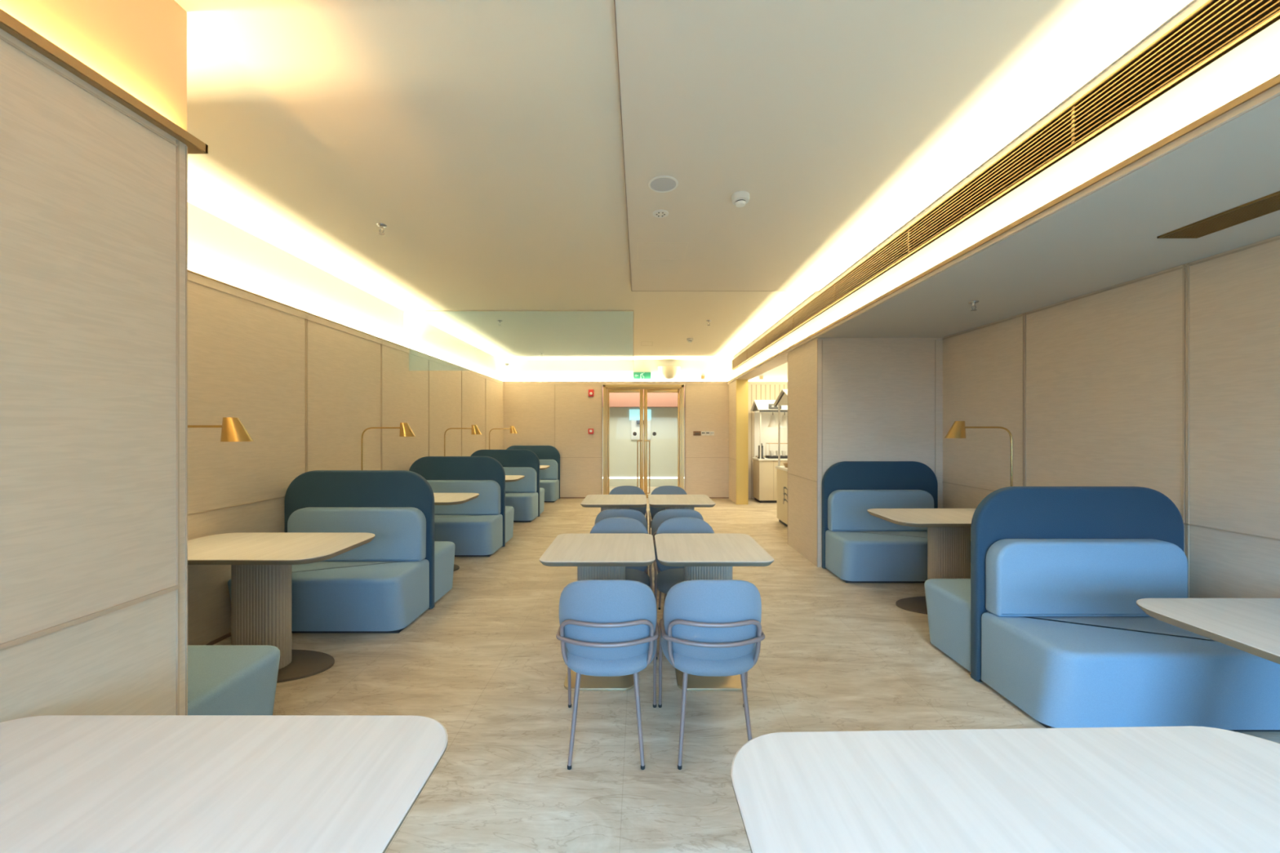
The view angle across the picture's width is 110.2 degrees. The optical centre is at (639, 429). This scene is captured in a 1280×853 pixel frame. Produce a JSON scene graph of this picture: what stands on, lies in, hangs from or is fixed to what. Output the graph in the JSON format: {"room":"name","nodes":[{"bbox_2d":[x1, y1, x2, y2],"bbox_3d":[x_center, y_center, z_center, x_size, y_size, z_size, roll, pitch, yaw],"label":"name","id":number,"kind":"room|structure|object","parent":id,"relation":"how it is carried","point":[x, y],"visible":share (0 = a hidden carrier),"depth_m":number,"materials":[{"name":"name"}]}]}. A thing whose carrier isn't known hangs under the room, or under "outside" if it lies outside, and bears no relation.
{"room":"eatery","nodes":[
{"label":"eatery","id":0,"kind":"room"},
{"bbox_2d":[0,0,186,131],"bbox_3d":[-2.308,-1.248,-0.504,1.385,0.485,4.192,0,0,0],"label":"wall","id":1,"kind":"structure","parent":0,"point":[139,46],"depth_m":1.41,"materials":[{"name":"brown paint"}]},
{"bbox_2d":[0,8,208,153],"bbox_3d":[-2.227,-1.021,-0.486,1.306,0.032,4.228,0,0,0],"label":"trim","id":2,"kind":"structure","parent":1,"relation":"attached to","point":[8,23],"depth_m":1.29,"materials":[{"name":"gold metal"}]},
{"bbox_2d":[0,27,187,722],"bbox_3d":[-2.357,0.223,-0.512,1.527,2.455,4.176,0,0,0],"label":"wall pier","id":3,"kind":"object","parent":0,"point":[94,193],"visible":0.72,"depth_m":1.29,"materials":[{"name":"brown wood"}]},
{"bbox_2d":[187,201,501,380],"bbox_3d":[-3.038,-1.222,5.565,0.165,0.535,8.330,0,0,0],"label":"wall","id":4,"kind":"structure","parent":0,"point":[218,249],"depth_m":3.95,"materials":[{"name":"grey paint"}]},
{"bbox_2d":[187,280,503,645],"bbox_3d":[-2.999,0.230,5.645,0.241,2.440,8.170,0,0,0],"label":"wall","id":5,"kind":"structure","parent":0,"point":[305,392],"depth_m":3.60,"materials":[{"name":"brown wood"}]},
{"bbox_2d":[204,631,231,645],"bbox_3d":[-2.881,1.438,5.515,0.008,0.025,7.830,0,0,0],"label":"baseboard","id":6,"kind":"structure","parent":5,"relation":"attached to","point":[228,634],"depth_m":3.05,"materials":[{"name":"brown"}]},
{"bbox_2d":[187,269,503,384],"bbox_3d":[-2.888,-0.988,5.505,0.024,0.065,7.850,0,0,0],"label":"trim","id":7,"kind":"structure","parent":5,"relation":"attached to","point":[194,277],"depth_m":3.85,"materials":[{"name":"brown wood"}]},
{"bbox_2d":[174,0,816,359],"bbox_3d":[1.450,-1.565,3.450,9.100,0.150,12.500,0,0,0],"label":"ceiling","id":8,"kind":"structure","parent":0,"point":[485,136],"depth_m":2.50,"materials":[{"name":"beige paint"}]},
{"bbox_2d":[376,222,386,235],"bbox_3d":[-1.880,-1.458,3.250,0.068,0.065,0.067,0,0,0],"label":"sprinkler","id":9,"kind":"object","parent":8,"relation":"attached to","point":[380,225],"visible":1,"depth_m":3.24,"materials":[{"name":"silver metal"}]},
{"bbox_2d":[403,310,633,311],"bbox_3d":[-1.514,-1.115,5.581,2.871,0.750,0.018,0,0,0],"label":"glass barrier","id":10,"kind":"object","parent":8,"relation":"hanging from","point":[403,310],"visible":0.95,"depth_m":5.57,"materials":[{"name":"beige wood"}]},
{"bbox_2d":[686,337,693,342],"bbox_3d":[0.816,-1.458,7.290,0.100,0.065,0.100,0,0,0],"label":"smoke detector","id":11,"kind":"object","parent":8,"relation":"attached to","point":[689,340],"visible":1,"depth_m":7.26,"materials":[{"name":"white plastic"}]},
{"bbox_2d":[613,0,1195,291],"bbox_3d":[0.905,-1.478,1.062,1.989,0.024,7.325,0,0,0],"label":"ceiling panel","id":12,"kind":"object","parent":8,"relation":"attached to","point":[841,122],"visible":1,"depth_m":2.04,"materials":[{"name":"beige paint"}]},
{"bbox_2d":[653,209,668,217],"bbox_3d":[0.140,-1.464,3.030,0.108,0.009,0.108,0,0,0],"label":"recessed light","id":13,"kind":"object","parent":12,"relation":"attached to","point":[658,213],"visible":1,"depth_m":3.02,"materials":[{"name":"white plastic"}]},
{"bbox_2d":[648,175,678,192],"bbox_3d":[0.139,-1.465,2.667,0.180,0.006,0.180,0,0,0],"label":"ceiling speaker","id":14,"kind":"object","parent":12,"relation":"attached to","point":[660,184],"visible":1,"depth_m":2.66,"materials":[{"name":"white plastic"}]},
{"bbox_2d":[731,191,749,207],"bbox_3d":[0.630,-1.435,2.800,0.112,0.065,0.112,0,0,0],"label":"smoke detector","id":15,"kind":"object","parent":12,"relation":"attached to","point":[740,198],"visible":1,"depth_m":2.77,"materials":[{"name":"white plastic"}]},
{"bbox_2d":[602,407,677,486],"bbox_3d":[0.100,0.440,11.450,4.600,2.020,0.100,0,0,0],"label":"wall","id":16,"kind":"structure","parent":0,"point":[664,420],"depth_m":11.40,"materials":[{"name":"white paint"}]},
{"bbox_2d":[629,409,650,439],"bbox_3d":[0.005,-0.135,11.350,0.550,0.770,0.100,0,0,0],"label":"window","id":17,"kind":"structure","parent":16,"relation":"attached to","point":[634,415],"depth_m":11.37,"materials":[{"name":"white"}]},
{"bbox_2d":[602,477,677,478],"bbox_3d":[0.100,1.225,11.394,4.600,0.030,0.012,0,0,0],"label":"baseboard","id":18,"kind":"structure","parent":16,"relation":"attached to","point":[602,477],"depth_m":11.39,"materials":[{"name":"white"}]},
{"bbox_2d":[602,386,677,407],"bbox_3d":[0.100,-0.960,11.275,4.600,0.780,0.450,0,0,0],"label":"wall","id":19,"kind":"structure","parent":0,"point":[615,399],"depth_m":11.05,"materials":[{"name":"brown paint"}]},
{"bbox_2d":[501,360,787,386],"bbox_3d":[1.440,-1.222,9.615,9.120,0.535,0.230,0,0,0],"label":"wall","id":20,"kind":"structure","parent":0,"point":[517,370],"depth_m":9.50,"materials":[{"name":"grey paint"}]},
{"bbox_2d":[503,360,510,365],"bbox_3d":[-2.790,-1.393,9.409,0.124,0.105,0.182,0,0,0],"label":"security camera","id":21,"kind":"object","parent":20,"relation":"attached to","point":[506,362],"visible":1,"depth_m":9.34,"materials":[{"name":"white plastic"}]},
{"bbox_2d":[633,372,650,379],"bbox_3d":[0.045,-1.150,9.483,0.370,0.150,0.034,0,0,0],"label":"exit sign","id":22,"kind":"object","parent":20,"relation":"attached to","point":[637,375],"visible":1,"depth_m":9.47,"materials":[{"name":"green plastic"}]},
{"bbox_2d":[657,365,679,381],"bbox_3d":[0.620,-1.190,9.430,0.470,0.300,0.141,0,0,0],"label":"wall lamp","id":23,"kind":"object","parent":20,"relation":"attached to","point":[668,373],"visible":1,"depth_m":9.39,"materials":[{"name":"beige"}]},
{"bbox_2d":[700,375,705,379],"bbox_3d":[1.335,-1.110,9.478,0.090,0.090,0.044,0,0,0],"label":"wall sensor","id":24,"kind":"object","parent":20,"relation":"attached to","point":[702,377],"visible":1,"depth_m":9.46,"materials":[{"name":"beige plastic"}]},
{"bbox_2d":[758,375,763,379],"bbox_3d":[2.570,-1.110,9.478,0.100,0.100,0.044,0,0,0],"label":"wall sensor","id":25,"kind":"object","parent":20,"relation":"attached to","point":[760,377],"visible":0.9,"depth_m":9.46,"materials":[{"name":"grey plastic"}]},
{"bbox_2d":[503,384,787,498],"bbox_3d":[1.440,0.230,9.488,9.120,2.440,0.125,0,0,0],"label":"wall","id":26,"kind":"structure","parent":0,"point":[561,417],"depth_m":9.43,"materials":[{"name":"brown wood"}]},
{"bbox_2d":[588,389,593,396],"bbox_3d":[-1.030,-0.775,9.402,0.110,0.150,0.057,0,0,0],"label":"fire alarm","id":27,"kind":"object","parent":26,"relation":"attached to","point":[590,391],"visible":1,"depth_m":9.39,"materials":[{"name":"red plastic"}]},
{"bbox_2d":[588,428,593,434],"bbox_3d":[-1.035,0.030,9.413,0.110,0.110,0.034,0,0,0],"label":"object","id":28,"kind":"object","parent":26,"relation":"attached to","point":[590,430],"visible":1,"depth_m":9.40,"materials":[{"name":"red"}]},
{"bbox_2d":[503,381,728,384],"bbox_3d":[-0.520,-0.988,9.433,4.760,0.065,0.024,0,0,0],"label":"trim","id":29,"kind":"structure","parent":26,"relation":"attached to","point":[504,382],"depth_m":9.43,"materials":[{"name":"brown wood"}]},
{"bbox_2d":[603,384,684,497],"bbox_3d":[0.075,0.250,9.449,1.700,2.400,0.162,0,0,0],"label":"door","id":30,"kind":"structure","parent":26,"relation":"in","point":[679,388],"depth_m":9.42,"materials":[{"name":"gold metal"}]},
{"bbox_2d":[560,497,728,498],"bbox_3d":[-0.505,1.435,9.426,4.760,0.030,0.008,0,0,0],"label":"baseboard","id":31,"kind":"structure","parent":26,"relation":"attached to","point":[560,497],"depth_m":9.42,"materials":[{"name":"brown wood"}]},
{"bbox_2d":[693,431,701,435],"bbox_3d":[1.205,0.075,9.422,0.160,0.090,0.015,0,0,0],"label":"wall plate","id":32,"kind":"object","parent":26,"relation":"attached to","point":[695,433],"visible":1,"depth_m":9.42,"materials":[{"name":"brown metal"}]},
{"bbox_2d":[705,431,710,435],"bbox_3d":[1.429,0.075,9.423,0.090,0.086,0.014,0,0,0],"label":"light switch","id":33,"kind":"object","parent":26,"relation":"attached to","point":[707,433],"visible":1,"depth_m":9.42,"materials":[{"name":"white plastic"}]},
{"bbox_2d":[748,381,787,384],"bbox_3d":[4.045,-0.987,9.434,3.910,0.063,0.021,0,0,0],"label":"trim","id":34,"kind":"structure","parent":26,"relation":"attached to","point":[749,382],"depth_m":9.43,"materials":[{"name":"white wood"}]},
{"bbox_2d":[212,486,1279,852],"bbox_3d":[1.400,1.510,5.100,9.200,0.120,15.800,0,0,0],"label":"floor","id":35,"kind":"structure","parent":0,"point":[486,664],"depth_m":2.41,"materials":[{"name":"stone"}]},
{"bbox_2d":[0,715,448,852],"bbox_3d":[-1.005,1.075,0.765,1.155,0.750,0.665,0,0,0],"label":"dining table","id":36,"kind":"object","parent":35,"relation":"on","point":[68,784],"visible":1,"depth_m":0.89,"materials":[{"name":"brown wood"}]},
{"bbox_2d":[187,645,279,715],"bbox_3d":[-2.277,0.890,1.882,1.195,1.120,0.568,0,0,0],"label":"sofa","id":37,"kind":"object","parent":35,"relation":"on","point":[223,680],"visible":0.09,"depth_m":1.95,"materials":[{"name":"blue fabric"}]},
{"bbox_2d":[187,532,375,683],"bbox_3d":[-2.305,1.075,2.725,1.120,0.750,0.640,0,0,0],"label":"table","id":38,"kind":"object","parent":35,"relation":"on","point":[260,562],"visible":0.64,"depth_m":2.65,"materials":[{"name":"brown wood"}]},
{"bbox_2d":[187,417,253,441],"bbox_3d":[-2.584,0.314,2.620,0.591,0.772,0.146,0,0,0],"label":"table lamp","id":39,"kind":"object","parent":38,"relation":"on","point":[233,429],"visible":0.48,"depth_m":2.59,"materials":[{"name":"gold metal"}]},
{"bbox_2d":[227,470,455,633],"bbox_3d":[-2.277,0.890,3.632,1.195,1.120,1.072,0,0,0],"label":"sofa","id":40,"kind":"object","parent":35,"relation":"on","point":[383,584],"visible":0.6,"depth_m":3.50,"materials":[{"name":"blue fabric"}]},
{"bbox_2d":[287,506,426,561],"bbox_3d":[-2.243,0.828,3.547,1.055,0.415,0.105,0,0,0],"label":"cushion","id":41,"kind":"object","parent":40,"relation":"on","point":[400,532],"depth_m":3.50,"materials":[{"name":"blue fabric"}]},
{"bbox_2d":[433,493,479,571],"bbox_3d":[-2.305,1.075,4.645,1.120,0.750,0.640,0,0,0],"label":"table","id":42,"kind":"object","parent":35,"relation":"on","point":[440,499],"visible":0.13,"depth_m":4.62,"materials":[{"name":"brown wood"}]},
{"bbox_2d":[360,422,415,470],"bbox_3d":[-2.584,0.314,4.540,0.591,0.772,0.146,0,0,0],"label":"table lamp","id":43,"kind":"object","parent":42,"relation":"on","point":[406,430],"visible":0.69,"depth_m":4.53,"materials":[{"name":"gold metal"}]},
{"bbox_2d":[408,456,514,556],"bbox_3d":[-2.277,0.890,5.553,1.195,1.120,1.072,0,0,0],"label":"sofa","id":44,"kind":"object","parent":35,"relation":"on","point":[478,526],"visible":0.59,"depth_m":5.42,"materials":[{"name":"blue fabric"}]},
{"bbox_2d":[426,480,500,515],"bbox_3d":[-2.243,0.828,5.468,1.055,0.415,0.105,0,0,0],"label":"cushion","id":45,"kind":"object","parent":44,"relation":"on","point":[488,500],"depth_m":5.41,"materials":[{"name":"blue fabric"}]},
{"bbox_2d":[470,449,544,522],"bbox_3d":[-2.277,0.890,7.473,1.195,1.120,1.072,0,0,0],"label":"sofa","id":46,"kind":"object","parent":35,"relation":"on","point":[525,495],"visible":0.55,"depth_m":7.33,"materials":[{"name":"blue fabric"}]},
{"bbox_2d":[502,466,537,493],"bbox_3d":[-2.243,0.828,7.388,1.055,0.415,0.105,0,0,0],"label":"cushion","id":47,"kind":"object","parent":46,"relation":"on","point":[528,484],"depth_m":7.33,"materials":[{"name":"blue fabric"}]},
{"bbox_2d":[505,475,524,482],"bbox_3d":[-2.305,1.075,6.565,1.120,0.750,0.640,0,0,0],"label":"table","id":48,"kind":"object","parent":35,"relation":"on","point":[508,477],"visible":0.06,"depth_m":6.50,"materials":[{"name":"brown wood"}]},
{"bbox_2d":[444,424,481,456],"bbox_3d":[-2.584,0.314,6.460,0.591,0.772,0.146,0,0,0],"label":"table lamp","id":49,"kind":"object","parent":48,"relation":"on","point":[474,429],"visible":0.72,"depth_m":6.45,"materials":[{"name":"gold metal"}]},
{"bbox_2d":[506,445,559,502],"bbox_3d":[-2.277,0.890,9.136,1.195,1.120,0.568,0,0,0],"label":"sofa","id":50,"kind":"object","parent":35,"relation":"on","point":[549,477],"visible":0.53,"depth_m":9.25,"materials":[{"name":"blue fabric"}]},
{"bbox_2d":[538,459,557,479],"bbox_3d":[-2.243,0.828,9.303,1.055,0.415,0.105,0,0,0],"label":"cushion","id":51,"kind":"object","parent":50,"relation":"on","point":[551,473],"depth_m":9.25,"materials":[{"name":"blue fabric"}]},
{"bbox_2d":[539,465,550,469],"bbox_3d":[-2.305,1.075,8.485,1.120,0.750,0.640,0,0,0],"label":"table","id":52,"kind":"object","parent":35,"relation":"on","point":[541,467],"visible":0.08,"depth_m":8.49,"materials":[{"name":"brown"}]},
{"bbox_2d":[488,426,517,449],"bbox_3d":[-2.584,0.314,8.380,0.591,0.772,0.146,0,0,0],"label":"table lamp","id":53,"kind":"object","parent":52,"relation":"on","point":[513,430],"visible":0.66,"depth_m":8.36,"materials":[{"name":"gold metal"}]},
{"bbox_2d":[539,533,655,690],"bbox_3d":[-0.232,1.075,2.695,0.632,0.750,0.650,0,0,0],"label":"cafe table","id":54,"kind":"object","parent":35,"relation":"on","point":[595,556],"visible":0.51,"depth_m":2.59,"materials":[{"name":"brown wood"}]},
{"bbox_2d":[555,579,658,769],"bbox_3d":[-0.145,1.044,2.120,0.463,0.812,0.490,0,0,0],"label":"dining chair","id":55,"kind":"object","parent":35,"relation":"on","point":[608,628],"visible":1,"depth_m":1.92,"materials":[{"name":"blue fabric"}]},
{"bbox_2d":[580,494,646,511],"bbox_3d":[-0.250,1.075,4.512,0.632,0.750,0.650,0,0,0],"label":"cafe table","id":56,"kind":"object","parent":35,"relation":"on","point":[605,502],"visible":0.41,"depth_m":4.41,"materials":[{"name":"beige wood"}]},
{"bbox_2d":[589,516,652,590],"bbox_3d":[-0.149,1.044,3.040,0.463,0.812,0.490,0,0,0],"label":"dining chair","id":57,"kind":"object","parent":35,"relation":"on","point":[619,525],"visible":0.14,"depth_m":3.20,"materials":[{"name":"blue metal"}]},
{"bbox_2d":[594,509,648,574],"bbox_3d":[-0.158,1.044,3.815,0.463,0.812,0.490,0,0,0],"label":"dining chair","id":58,"kind":"object","parent":35,"relation":"on","point":[632,513],"visible":0.06,"depth_m":3.60,"materials":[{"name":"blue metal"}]},
{"bbox_2d":[608,485,648,531],"bbox_3d":[-0.146,1.044,4.875,0.463,0.812,0.490,0,0,0],"label":"dining chair","id":59,"kind":"object","parent":35,"relation":"on","point":[622,490],"visible":0.16,"depth_m":5.05,"materials":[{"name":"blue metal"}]},
{"bbox_2d":[648,485,687,534],"bbox_3d":[0.325,1.044,4.875,0.463,0.812,0.490,0,0,0],"label":"dining chair","id":60,"kind":"object","parent":35,"relation":"on","point":[664,490],"visible":0.2,"depth_m":5.04,"materials":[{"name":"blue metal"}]},
{"bbox_2d":[651,509,703,609],"bbox_3d":[0.314,1.044,3.815,0.463,0.812,0.490,0,0,0],"label":"dining chair","id":61,"kind":"object","parent":35,"relation":"on","point":[660,517],"visible":0.14,"depth_m":3.61,"materials":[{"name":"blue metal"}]},
{"bbox_2d":[648,494,715,510],"bbox_3d":[0.402,1.075,4.512,0.632,0.750,0.650,0,0,0],"label":"cafe table","id":62,"kind":"object","parent":35,"relation":"on","point":[667,501],"visible":0.39,"depth_m":4.41,"materials":[{"name":"beige wood"}]},
{"bbox_2d":[653,516,714,659],"bbox_3d":[0.322,1.044,3.040,0.463,0.812,0.490,0,0,0],"label":"dining chair","id":63,"kind":"object","parent":35,"relation":"on","point":[667,577],"visible":0.32,"depth_m":3.18,"materials":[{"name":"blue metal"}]},
{"bbox_2d":[657,579,764,769],"bbox_3d":[0.327,1.044,2.120,0.463,0.812,0.490,0,0,0],"label":"dining chair","id":64,"kind":"object","parent":35,"relation":"on","point":[708,628],"visible":1,"depth_m":1.93,"materials":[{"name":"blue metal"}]},
{"bbox_2d":[654,533,773,690],"bbox_3d":[0.412,1.075,2.695,0.632,0.750,0.650,0,0,0],"label":"cafe table","id":65,"kind":"object","parent":35,"relation":"on","point":[702,556],"visible":0.48,"depth_m":2.59,"materials":[{"name":"beige wood"}]},
{"bbox_2d":[750,400,787,502],"bbox_3d":[3.210,0.421,9.073,1.780,2.058,0.613,0,0,0],"label":"kiosk","id":66,"kind":"object","parent":35,"relation":"on","point":[764,470],"visible":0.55,"depth_m":8.83,"materials":[{"name":"grey wood"}]},
{"bbox_2d":[757,443,764,458],"bbox_3d":[2.425,0.421,8.956,0.100,0.308,0.168,0,0,0],"label":"dispenser","id":67,"kind":"object","parent":66,"relation":"on","point":[758,457],"visible":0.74,"depth_m":8.91,"materials":[{"name":"black plastic"}]},
{"bbox_2d":[751,457,787,460],"bbox_3d":[3.200,0.593,9.070,1.720,0.035,0.520,0,0,0],"label":"countertop","id":68,"kind":"structure","parent":66,"relation":"on","point":[753,458],"depth_m":8.81,"materials":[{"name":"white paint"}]},
{"bbox_2d":[755,411,787,456],"bbox_3d":[3.510,0.070,9.424,2.180,0.960,0.012,0,0,0],"label":"panel","id":69,"kind":"object","parent":66,"relation":"attached to","point":[769,435],"depth_m":9.42,"materials":[{"name":"white"}]},
{"bbox_2d":[767,412,777,427],"bbox_3d":[2.700,-0.314,9.080,0.200,0.528,0.200,0,0,0],"label":"pendant lamp","id":70,"kind":"object","parent":66,"relation":"hanging from","point":[772,424],"visible":0.98,"depth_m":9.03,"materials":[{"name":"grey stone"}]},
{"bbox_2d":[765,443,787,458],"bbox_3d":[2.850,0.422,9.030,0.560,0.305,0.260,0,0,0],"label":"rack","id":71,"kind":"object","parent":66,"relation":"on","point":[769,456],"visible":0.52,"depth_m":8.91,"materials":[{"name":"grey"}]},
{"bbox_2d":[769,450,773,456],"bbox_3d":[2.660,0.469,9.020,0.084,0.112,0.084,0,0,0],"label":"cup","id":72,"kind":"object","parent":71,"relation":"on","point":[771,452],"visible":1,"depth_m":8.99,"materials":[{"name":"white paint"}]},
{"bbox_2d":[765,455,787,458],"bbox_3d":[2.850,0.550,9.030,0.560,0.050,0.260,0,0,0],"label":"tray","id":73,"kind":"object","parent":71,"relation":"on","point":[766,456],"depth_m":8.90,"materials":[{"name":"grey metal"}]},
{"bbox_2d":[781,450,786,456],"bbox_3d":[2.900,0.469,9.020,0.084,0.112,0.084,0,0,0],"label":"cup","id":74,"kind":"object","parent":71,"relation":"on","point":[782,451],"visible":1,"depth_m":8.99,"materials":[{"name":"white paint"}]},
{"bbox_2d":[780,412,787,427],"bbox_3d":[2.940,-0.314,9.080,0.200,0.528,0.200,0,0,0],"label":"pendant lamp","id":75,"kind":"object","parent":66,"relation":"hanging from","point":[784,424],"visible":0.81,"depth_m":9.03,"materials":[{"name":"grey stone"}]},
{"bbox_2d":[773,389,787,527],"bbox_3d":[2.770,0.421,6.690,1.280,2.058,0.911,0,0,0],"label":"kiosk","id":76,"kind":"object","parent":35,"relation":"on","point":[782,399],"visible":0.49,"depth_m":6.88,"materials":[{"name":"grey wood"}]},
{"bbox_2d":[775,466,787,471],"bbox_3d":[2.760,0.593,6.680,1.220,0.035,0.820,0,0,0],"label":"countertop","id":77,"kind":"structure","parent":76,"relation":"on","point":[782,468],"depth_m":6.84,"materials":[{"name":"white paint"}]},
{"bbox_2d":[822,461,937,582],"bbox_3d":[2.507,0.890,4.426,1.195,1.120,0.568,0,0,0],"label":"sofa","id":78,"kind":"object","parent":35,"relation":"on","point":[859,546],"visible":0.65,"depth_m":4.54,"materials":[{"name":"blue fabric"}]},
{"bbox_2d":[827,489,933,531],"bbox_3d":[2.473,0.828,4.593,1.055,0.415,0.105,0,0,0],"label":"cushion","id":79,"kind":"object","parent":78,"relation":"on","point":[847,509],"depth_m":4.54,"materials":[{"name":"blue fabric"}]},
{"bbox_2d":[866,508,975,614],"bbox_3d":[2.530,1.075,3.660,1.120,0.750,0.640,0,0,0],"label":"table","id":80,"kind":"object","parent":35,"relation":"on","point":[948,530],"visible":0.54,"depth_m":3.58,"materials":[{"name":"brown wood"}]},
{"bbox_2d":[944,421,1013,486],"bbox_3d":[2.804,0.314,3.660,0.591,0.772,0.146,0,0,0],"label":"table lamp","id":81,"kind":"object","parent":80,"relation":"on","point":[957,430],"visible":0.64,"depth_m":3.65,"materials":[{"name":"gold metal"}]},
{"bbox_2d":[731,726,1279,852],"bbox_3d":[0.825,1.075,0.715,1.275,0.750,0.665,0,0,-1],"label":"dining table","id":82,"kind":"object","parent":35,"relation":"on","point":[1143,789],"visible":1,"depth_m":0.86,"materials":[{"name":"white wood"}]},
{"bbox_2d":[924,486,1279,731],"bbox_3d":[2.533,0.890,2.592,1.195,1.120,1.072,0,0,0],"label":"sofa","id":83,"kind":"object","parent":35,"relation":"on","point":[1047,615],"visible":0.89,"depth_m":2.46,"materials":[{"name":"blue fabric"}]},
{"bbox_2d":[986,538,1187,617],"bbox_3d":[2.498,0.828,2.507,1.055,0.415,0.105,0,0,0],"label":"cushion","id":84,"kind":"object","parent":83,"relation":"on","point":[1025,577],"depth_m":2.46,"materials":[{"name":"blue fabric"}]},
{"bbox_2d":[1136,598,1279,664],"bbox_3d":[2.540,1.075,1.540,1.120,0.750,0.640,0,0,0],"label":"table","id":85,"kind":"object","parent":35,"relation":"on","point":[1249,625],"visible":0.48,"depth_m":1.66,"materials":[{"name":"brown"}]},
{"bbox_2d":[787,337,942,567],"bbox_3d":[2.595,0.238,5.189,1.450,2.424,0.949,0,0,0],"label":"wall","id":86,"kind":"structure","parent":0,"point":[850,399],"depth_m":4.72,"materials":[{"name":"brown wood"}]},
{"bbox_2d":[727,89,1279,383],"bbox_3d":[1.982,-0.977,3.415,0.275,0.006,12.030,0,0,0],"label":"ledge","id":87,"kind":"object","parent":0,"point":[781,359],"visible":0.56,"depth_m":2.16,"materials":[{"name":"white paint"}]},
{"bbox_2d":[728,0,1279,503],"bbox_3d":[1.995,-0.020,3.475,0.250,2.940,12.150,0,0,0],"label":"wall","id":88,"kind":"structure","parent":0,"point":[1255,61],"depth_m":1.94,"materials":[{"name":"grey paint"}]},
{"bbox_2d":[736,379,748,504],"bbox_3d":[1.982,0.238,8.672,0.229,2.424,0.035,0,0,0],"label":"trim","id":89,"kind":"structure","parent":88,"relation":"attached to","point":[742,385],"depth_m":8.65,"materials":[{"name":"gold metal"}]},
{"bbox_2d":[727,73,1279,382],"bbox_3d":[1.848,-1.002,3.412,0.020,0.044,12.024,0,0,0],"label":"trim","id":90,"kind":"structure","parent":88,"relation":"attached to","point":[1271,86],"depth_m":1.80,"materials":[{"name":"brown wood"}]},
{"bbox_2d":[732,0,1279,369],"bbox_3d":[1.943,-1.327,3.290,0.110,0.205,11.740,0,0,0],"label":"air vent","id":91,"kind":"object","parent":88,"relation":"in","point":[1217,27],"visible":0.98,"depth_m":1.93,"materials":[{"name":"gold metal"}]},
{"bbox_2d":[815,93,1279,337],"bbox_3d":[2.578,-1.035,1.060,1.444,0.130,7.320,0,0,0],"label":"ceiling","id":92,"kind":"structure","parent":0,"point":[1122,246],"depth_m":2.31,"materials":[{"name":"beige paint"}]},
{"bbox_2d":[968,300,978,311],"bbox_3d":[2.540,-0.942,3.400,0.068,0.065,0.067,0,0,0],"label":"sprinkler","id":93,"kind":"object","parent":92,"relation":"attached to","point":[973,303],"visible":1,"depth_m":3.39,"materials":[{"name":"silver metal"}]},
{"bbox_2d":[1156,191,1279,238],"bbox_3d":[2.705,-0.969,1.200,0.200,0.010,2.100,0,0,0],"label":"ceiling vent","id":94,"kind":"object","parent":92,"relation":"in","point":[1270,203],"visible":1,"depth_m":2.04,"materials":[{"name":"gold metal"}]},
{"bbox_2d":[942,235,1279,598],"bbox_3d":[3.257,0.238,1.060,0.126,2.424,7.320,0,0,0],"label":"wall","id":95,"kind":"structure","parent":0,"point":[1166,382],"depth_m":2.76,"materials":[{"name":"brown wood"}]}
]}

